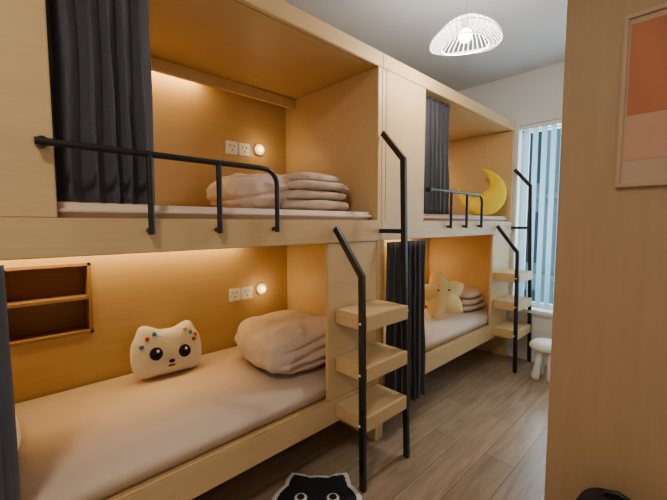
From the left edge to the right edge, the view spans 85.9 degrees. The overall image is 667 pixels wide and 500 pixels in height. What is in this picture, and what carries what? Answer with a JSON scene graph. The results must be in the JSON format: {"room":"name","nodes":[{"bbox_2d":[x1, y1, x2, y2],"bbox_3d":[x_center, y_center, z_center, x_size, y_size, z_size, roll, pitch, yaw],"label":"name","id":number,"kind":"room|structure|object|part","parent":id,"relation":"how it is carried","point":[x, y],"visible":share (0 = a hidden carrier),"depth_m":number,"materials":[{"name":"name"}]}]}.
{"room":"dormitory","nodes":[
{"label":"dormitory","id":0,"kind":"room"},
{"bbox_2d":[192,348,548,499],"bbox_3d":[0.329,1.251,1.364,5.430,0.100,3.270,-4,6,-44],"label":"floor","id":1,"kind":"structure","parent":0,"point":[478,429],"depth_m":2.08,"materials":[{"name":"brown wood"}]},
{"bbox_2d":[0,0,382,499],"bbox_3d":[-0.772,0.049,1.728,1.990,2.243,1.040,-4,6,-44],"label":"bunk bed","id":2,"kind":"object","parent":1,"relation":"on","point":[274,75],"visible":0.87,"depth_m":1.85,"materials":[{"name":"brown wood"}]},
{"bbox_2d":[0,265,20,499],"bbox_3d":[-0.984,0.558,0.847,0.359,1.020,0.060,-4,6,-44],"label":"curtain","id":3,"kind":"object","parent":2,"relation":"hanging from","point":[9,463],"visible":1,"depth_m":0.95,"materials":[{"name":"fabric"}]},
{"bbox_3d":[-0.973,-0.504,0.847,0.470,0.848,0.020,-4,6,-44],"label":"panel","id":4,"kind":"part","parent":2,"relation":"part of","materials":[{"name":"brown wood"}]},
{"bbox_2d":[4,263,93,346],"bbox_3d":[-1.411,0.249,1.753,0.362,0.360,0.141,-4,6,-44],"label":"niche shelf","id":5,"kind":"object","parent":2,"relation":"attached to","point":[47,303],"depth_m":1.79,"materials":[{"name":"brown wood"}]},
{"bbox_2d":[45,0,154,204],"bbox_3d":[-0.756,-0.550,1.137,0.343,0.795,0.069,-4,6,-44],"label":"curtain","id":6,"kind":"object","parent":2,"relation":"hanging from","point":[100,73],"visible":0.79,"depth_m":1.14,"materials":[{"name":"fabric"}]},
{"bbox_3d":[-1.045,0.449,2.043,1.919,0.998,0.018,-4,6,-44],"label":"panel","id":7,"kind":"part","parent":2,"relation":"part of","materials":[{"name":"brown wood"}]},
{"bbox_3d":[-0.598,-0.179,1.170,0.021,0.258,0.020,-4,6,-44],"label":"guard rail post","id":8,"kind":"part","parent":2,"relation":"part of","materials":[{"name":"black metal"}]},
{"bbox_3d":[-0.518,-0.191,1.246,0.795,0.270,0.021,-4,6,-44],"label":"guard rail","id":9,"kind":"part","parent":2,"relation":"part of","materials":[{"name":"black metal"}]},
{"bbox_2d":[15,346,325,499],"bbox_3d":[-0.748,0.739,1.755,1.909,0.094,0.832,-4,6,-44],"label":"mattress","id":10,"kind":"object","parent":2,"relation":"on","point":[100,440],"visible":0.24,"depth_m":1.51,"materials":[{"name":"white fabric"}]},
{"bbox_2d":[15,413,20,449],"bbox_3d":[-1.300,0.662,1.233,0.330,0.122,0.604,-4,6,-44],"label":"sleeping pillow","id":11,"kind":"object","parent":10,"relation":"on","point":[18,430],"visible":0.12,"depth_m":1.25,"materials":[{"name":"white fabric"}]},
{"bbox_2d":[130,320,201,378],"bbox_3d":[-0.912,0.540,1.970,0.371,0.272,0.154,-4,6,-44],"label":"cushion","id":12,"kind":"object","parent":10,"relation":"on","point":[153,351],"visible":1,"depth_m":1.91,"materials":[{"name":"white fabric"}]},
{"bbox_2d":[234,310,325,373],"bbox_3d":[-0.260,0.525,2.151,0.583,0.257,0.595,-4,6,-44],"label":"duvet","id":13,"kind":"object","parent":10,"relation":"on","point":[285,341],"visible":0.85,"depth_m":1.93,"materials":[{"name":"fabric"}]},
{"bbox_3d":[-1.045,-0.588,1.965,1.919,0.848,0.018,-4,6,-44],"label":"panel","id":14,"kind":"part","parent":2,"relation":"part of","materials":[{"name":"brown wood"}]},
{"bbox_2d":[56,202,370,219],"bbox_3d":[-0.748,-0.165,1.687,1.909,0.048,0.832,-4,6,-44],"label":"mattress","id":15,"kind":"object","parent":2,"relation":"on","point":[64,209],"visible":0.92,"depth_m":1.33,"materials":[{"name":"white fabric"}]},
{"bbox_2d":[206,172,348,210],"bbox_3d":[-0.315,-0.331,2.071,0.688,0.218,0.670,-4,6,-44],"label":"folded blanket","id":16,"kind":"object","parent":15,"relation":"on","point":[301,190],"visible":0.8,"depth_m":1.87,"materials":[{"name":"fabric"}]},
{"bbox_3d":[-0.425,-0.192,1.335,0.021,0.258,0.020,-4,6,-44],"label":"guard rail post","id":17,"kind":"part","parent":2,"relation":"part of","materials":[{"name":"black metal"}]},
{"bbox_3d":[-0.589,0.884,1.321,1.534,0.129,0.020,-4,6,-44],"label":"rail","id":18,"kind":"part","parent":2,"relation":"part of","materials":[{"name":"brown wood"}]},
{"bbox_2d":[226,140,249,156],"bbox_3d":[-0.624,-0.663,2.346,0.174,0.084,0.010,-4,6,-44],"label":"wall socket","id":19,"kind":"object","parent":2,"relation":"attached to","point":[232,147],"visible":1,"depth_m":2.34,"materials":[{"name":"white plastic"}]},
{"bbox_3d":[-0.657,-0.661,2.315,0.084,0.084,0.009,-4,6,-44],"label":"plate","id":20,"kind":"part","parent":19,"relation":"part of","materials":[{"name":"white plastic"}]},
{"bbox_3d":[-0.592,-0.665,2.377,0.084,0.084,0.009,-4,6,-44],"label":"plate","id":21,"kind":"part","parent":19,"relation":"part of","materials":[{"name":"white plastic"}]},
{"bbox_2d":[229,286,252,301],"bbox_3d":[-0.624,0.295,2.418,0.174,0.084,0.010,-4,6,-44],"label":"wall socket","id":22,"kind":"object","parent":2,"relation":"attached to","point":[235,294],"visible":1,"depth_m":2.41,"materials":[{"name":"white plastic"}]},
{"bbox_3d":[-0.657,0.297,2.387,0.084,0.084,0.009,-4,6,-44],"label":"plate","id":23,"kind":"part","parent":22,"relation":"part of","materials":[{"name":"white plastic"}]},
{"bbox_3d":[-0.592,0.293,2.449,0.084,0.084,0.009,-4,6,-44],"label":"plate","id":24,"kind":"part","parent":22,"relation":"part of","materials":[{"name":"white plastic"}]},
{"bbox_3d":[-0.441,0.874,1.445,1.919,0.130,0.006,-4,6,-44],"label":"rail","id":25,"kind":"part","parent":2,"relation":"part of","materials":[{"name":"brown wood"}]},
{"bbox_2d":[254,144,264,154],"bbox_3d":[-0.499,-0.685,2.437,0.076,0.072,0.050,-4,6,-44],"label":"reading lamp","id":26,"kind":"object","parent":2,"relation":"attached to","point":[258,148],"visible":1,"depth_m":2.43,"materials":[{"name":"white plastic"}]},
{"bbox_2d":[256,283,265,293],"bbox_3d":[-0.499,0.273,2.509,0.076,0.072,0.050,-4,6,-44],"label":"reading lamp","id":27,"kind":"object","parent":2,"relation":"attached to","point":[260,288],"visible":1,"depth_m":2.50,"materials":[{"name":"white plastic"}]},
{"bbox_3d":[0.103,0.428,1.954,0.384,0.943,0.020,-4,6,-44],"label":"ladder panel","id":28,"kind":"part","parent":2,"relation":"part of","materials":[{"name":"brown wood"}]},
{"bbox_2d":[333,131,409,492],"bbox_3d":[0.209,0.256,1.869,0.392,1.810,0.221,-4,6,-44],"label":"ladder","id":29,"kind":"object","parent":2,"relation":"attached to","point":[369,408],"visible":1,"depth_m":1.84,"materials":[{"name":"beige wood"}]},
{"bbox_2d":[271,472,361,499],"bbox_3d":[-0.078,1.161,1.658,0.435,0.034,0.406,0,4,0],"label":"rug","id":30,"kind":"object","parent":1,"relation":"on","point":[297,486],"visible":1,"depth_m":1.73,"materials":[{"name":"black fabric"}]},
{"bbox_2d":[379,53,515,437],"bbox_3d":[0.663,-0.055,3.103,1.990,2.243,1.040,-4,6,-44],"label":"bunk bed","id":31,"kind":"object","parent":1,"relation":"on","point":[470,253],"visible":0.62,"depth_m":3.00,"materials":[{"name":"brown wood"}]},
{"bbox_2d":[385,240,425,403],"bbox_3d":[0.462,0.454,2.228,0.401,1.021,0.070,-4,6,-44],"label":"curtain","id":32,"kind":"object","parent":31,"relation":"hanging from","point":[416,249],"visible":0.67,"depth_m":2.23,"materials":[{"name":"fabric"}]},
{"bbox_3d":[0.441,-0.606,2.201,0.411,0.848,0.020,-4,6,-44],"label":"panel","id":33,"kind":"part","parent":31,"relation":"part of","materials":[{"name":"brown wood"}]},
{"bbox_3d":[0.390,0.345,3.418,1.919,0.998,0.018,-4,6,-44],"label":"panel","id":34,"kind":"part","parent":31,"relation":"part of","materials":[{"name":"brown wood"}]},
{"bbox_2d":[383,305,488,351],"bbox_3d":[0.687,0.636,3.130,1.909,0.094,0.832,-4,6,-44],"label":"mattress","id":35,"kind":"object","parent":31,"relation":"on","point":[439,330],"visible":0.08,"depth_m":2.94,"materials":[{"name":"white fabric"}]},
{"bbox_2d":[425,271,463,317],"bbox_3d":[0.930,0.380,3.109,0.422,0.379,0.245,0,4,-4],"label":"cushion","id":36,"kind":"object","parent":35,"relation":"on","point":[442,295],"visible":0.95,"depth_m":3.04,"materials":[{"name":"yellow fabric"}]},
{"bbox_2d":[425,286,485,310],"bbox_3d":[1.172,0.451,3.557,0.569,0.199,0.586,-4,6,-44],"label":"folded blanket","id":37,"kind":"object","parent":35,"relation":"on","point":[471,298],"visible":0.32,"depth_m":3.30,"materials":[{"name":"fabric"}]},
{"bbox_3d":[0.846,0.780,2.696,1.534,0.129,0.020,-4,6,-44],"label":"rail","id":38,"kind":"part","parent":31,"relation":"part of","materials":[{"name":"brown wood"}]},
{"bbox_2d":[424,97,449,213],"bbox_3d":[0.701,-0.655,2.527,0.455,0.795,0.071,-4,6,-44],"label":"curtain","id":39,"kind":"object","parent":31,"relation":"hanging from","point":[436,167],"visible":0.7,"depth_m":2.55,"materials":[{"name":"fabric"}]},
{"bbox_3d":[0.994,0.770,2.820,1.919,0.130,0.006,-4,6,-44],"label":"rail","id":40,"kind":"part","parent":31,"relation":"part of","materials":[{"name":"brown wood"}]},
{"bbox_3d":[0.837,-0.283,2.545,0.021,0.258,0.020,-4,6,-44],"label":"guard rail post","id":41,"kind":"part","parent":31,"relation":"part of","materials":[{"name":"black metal"}]},
{"bbox_3d":[0.917,-0.295,2.621,0.795,0.270,0.021,-4,6,-44],"label":"guard rail","id":42,"kind":"part","parent":31,"relation":"part of","materials":[{"name":"black metal"}]},
{"bbox_2d":[423,214,506,220],"bbox_3d":[0.687,-0.269,3.062,1.909,0.048,0.832,-4,6,-44],"label":"mattress","id":43,"kind":"object","parent":31,"relation":"on","point":[426,217],"visible":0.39,"depth_m":2.78,"materials":[{"name":"white fabric"}]},
{"bbox_2d":[457,169,506,214],"bbox_3d":[1.375,-0.537,3.294,0.449,0.438,0.162,0,4,-3],"label":"cushion","id":44,"kind":"object","parent":43,"relation":"on","point":[494,198],"visible":0.88,"depth_m":3.26,"materials":[{"name":"yellow fabric"}]},
{"bbox_3d":[1.010,-0.295,2.710,0.021,0.258,0.020,-4,6,-44],"label":"guard rail post","id":45,"kind":"part","parent":31,"relation":"part of","materials":[{"name":"black metal"}]},
{"bbox_3d":[1.538,0.324,3.329,0.384,0.943,0.020,-4,6,-44],"label":"ladder panel","id":46,"kind":"part","parent":31,"relation":"part of","materials":[{"name":"brown wood"}]},
{"bbox_2d":[493,169,532,372],"bbox_3d":[1.644,0.152,3.244,0.392,1.810,0.221,-4,6,-44],"label":"ladder","id":47,"kind":"object","parent":31,"relation":"attached to","point":[514,330],"visible":1,"depth_m":3.20,"materials":[{"name":"beige wood"}]},
{"bbox_2d":[529,338,551,383],"bbox_3d":[1.777,0.914,2.991,0.260,0.328,0.260,-4,6,-44],"label":"stool","id":48,"kind":"object","parent":1,"relation":"on","point":[542,346],"visible":0.63,"depth_m":2.97,"materials":[{"name":"white plastic"}]},
{"bbox_3d":[1.707,0.953,2.997,0.098,0.250,0.068,0,4,-5],"label":"leg","id":49,"kind":"part","parent":48,"relation":"part of","materials":[{"name":"white plastic"}]},
{"bbox_3d":[1.777,0.799,2.982,0.260,0.098,0.260,-4,6,-44],"label":"seat","id":50,"kind":"part","parent":48,"relation":"part of","materials":[{"name":"white plastic"}]},
{"bbox_3d":[1.776,0.948,3.063,0.068,0.250,0.098,1,4,8],"label":"leg","id":51,"kind":"part","parent":48,"relation":"part of","materials":[{"name":"white plastic"}]},
{"bbox_3d":[1.774,0.958,2.925,0.068,0.250,0.098,0,4,-5],"label":"leg","id":52,"kind":"part","parent":48,"relation":"part of","materials":[{"name":"white plastic"}]},
{"bbox_2d":[576,487,630,499],"bbox_3d":[0.866,0.983,1.107,0.260,0.473,0.260,-4,6,-44],"label":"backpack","id":53,"kind":"object","parent":1,"relation":"on","point":[594,493],"visible":1,"depth_m":1.13,"materials":[{"name":"black fabric"}]},
{"bbox_3d":[0.880,0.769,1.108,0.016,0.045,0.094,-4,6,-44],"label":"handle","id":54,"kind":"part","parent":53,"relation":"part of","materials":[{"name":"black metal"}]},
{"bbox_2d":[544,0,666,499],"bbox_3d":[1.592,-0.125,1.151,0.900,2.676,1.358,-4,6,-44],"label":"wall","id":55,"kind":"structure","parent":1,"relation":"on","point":[607,427],"depth_m":1.22,"materials":[{"name":"brown wood"}]},
{"bbox_2d":[615,3,666,187],"bbox_3d":[1.065,-0.460,1.010,0.020,0.535,0.405,-4,6,-44],"label":"picture frame","id":56,"kind":"object","parent":55,"relation":"attached to","point":[641,161],"visible":1,"depth_m":1.11,"materials":[{"name":"wood"},{"name":"paper"}]},
{"bbox_2d":[624,110,666,160],"bbox_3d":[1.056,-0.348,1.027,0.002,0.140,0.342,-4,6,-44],"label":"art","id":57,"kind":"object","parent":56,"relation":"attached to","point":[645,131],"depth_m":1.11},
{"bbox_2d":[627,14,666,115],"bbox_3d":[1.056,-0.558,1.011,0.002,0.280,0.342,-4,6,-44],"label":"art","id":58,"kind":"object","parent":56,"relation":"on","point":[646,35],"depth_m":1.10,"materials":[{"name":"paper"}]},
{"bbox_2d":[283,0,566,90],"bbox_3d":[0.295,-1.524,1.191,5.430,0.100,3.370,-4,6,-44],"label":"ceiling","id":59,"kind":"structure","parent":0,"point":[534,31],"depth_m":2.60,"materials":[{"name":"paint"}]},
{"bbox_2d":[430,0,502,55],"bbox_3d":[0.708,-1.308,1.912,0.370,0.438,0.370,-4,6,-44],"label":"pendant lamp","id":60,"kind":"object","parent":59,"relation":"hanging from","point":[465,34],"visible":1,"depth_m":1.91,"materials":[{"name":"white plastic"}]},
{"bbox_3d":[0.708,-1.153,1.924,0.070,0.070,0.070,-4,6,-44],"label":"bulb","id":61,"kind":"part","parent":60,"relation":"part of","materials":[{"name":"white glass"}]},
{"bbox_2d":[462,19,468,28],"bbox_3d":[0.708,-1.208,1.920,0.032,0.050,0.030,-4,6,-44],"label":"socket","id":62,"kind":"object","parent":60,"relation":"attached to","point":[464,23],"depth_m":1.91,"materials":[{"name":"white plastic"}]},
{"bbox_3d":[0.708,-1.365,1.908,0.008,0.285,0.008,-4,6,-44],"label":"cord","id":63,"kind":"part","parent":60,"relation":"part of","materials":[{"name":"white plastic"}]},
{"bbox_2d":[457,61,564,354],"bbox_3d":[2.215,-0.271,3.067,0.200,2.680,3.270,-4,6,-44],"label":"wall","id":64,"kind":"structure","parent":0,"point":[534,96],"depth_m":3.35,"materials":[{"name":"paint"}]},
{"bbox_2d":[509,349,546,364],"bbox_3d":[2.499,1.064,2.718,0.012,0.070,2.230,-4,6,-44],"label":"baseboard","id":65,"kind":"structure","parent":64,"relation":"attached to","point":[522,355],"depth_m":3.42,"materials":[{"name":"white plastic"}]},
{"bbox_2d":[519,307,552,316],"bbox_3d":[2.411,0.609,2.870,0.200,0.034,1.820,-4,6,-44],"label":"sill","id":66,"kind":"structure","parent":64,"relation":"attached to","point":[538,311],"depth_m":3.31,"materials":[{"name":"white plastic"}]},
{"bbox_2d":[519,125,560,309],"bbox_3d":[2.465,-0.265,2.857,0.050,1.720,1.820,-4,6,-44],"label":"frame","id":67,"kind":"object","parent":64,"relation":"attached to","point":[558,126],"visible":0.03,"depth_m":3.45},
{"bbox_2d":[519,119,561,307],"bbox_3d":[2.404,-0.275,2.797,0.060,1.687,1.800,-4,6,-44],"label":"vertical blinds","id":68,"kind":"object","parent":64,"relation":"attached to","point":[535,127],"visible":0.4,"depth_m":3.31,"materials":[{"name":"fabric"}]},
{"label":"outside","id":69,"kind":"structure","parent":0,"visible":0},
{"bbox_2d":[524,128,560,303],"bbox_3d":[8.923,1.151,8.686,3.250,15.000,18.000,-4,6,-44],"label":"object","id":70,"kind":"object","parent":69,"point":[558,129],"visible":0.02,"depth_m":9.78,"materials":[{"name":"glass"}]}
]}

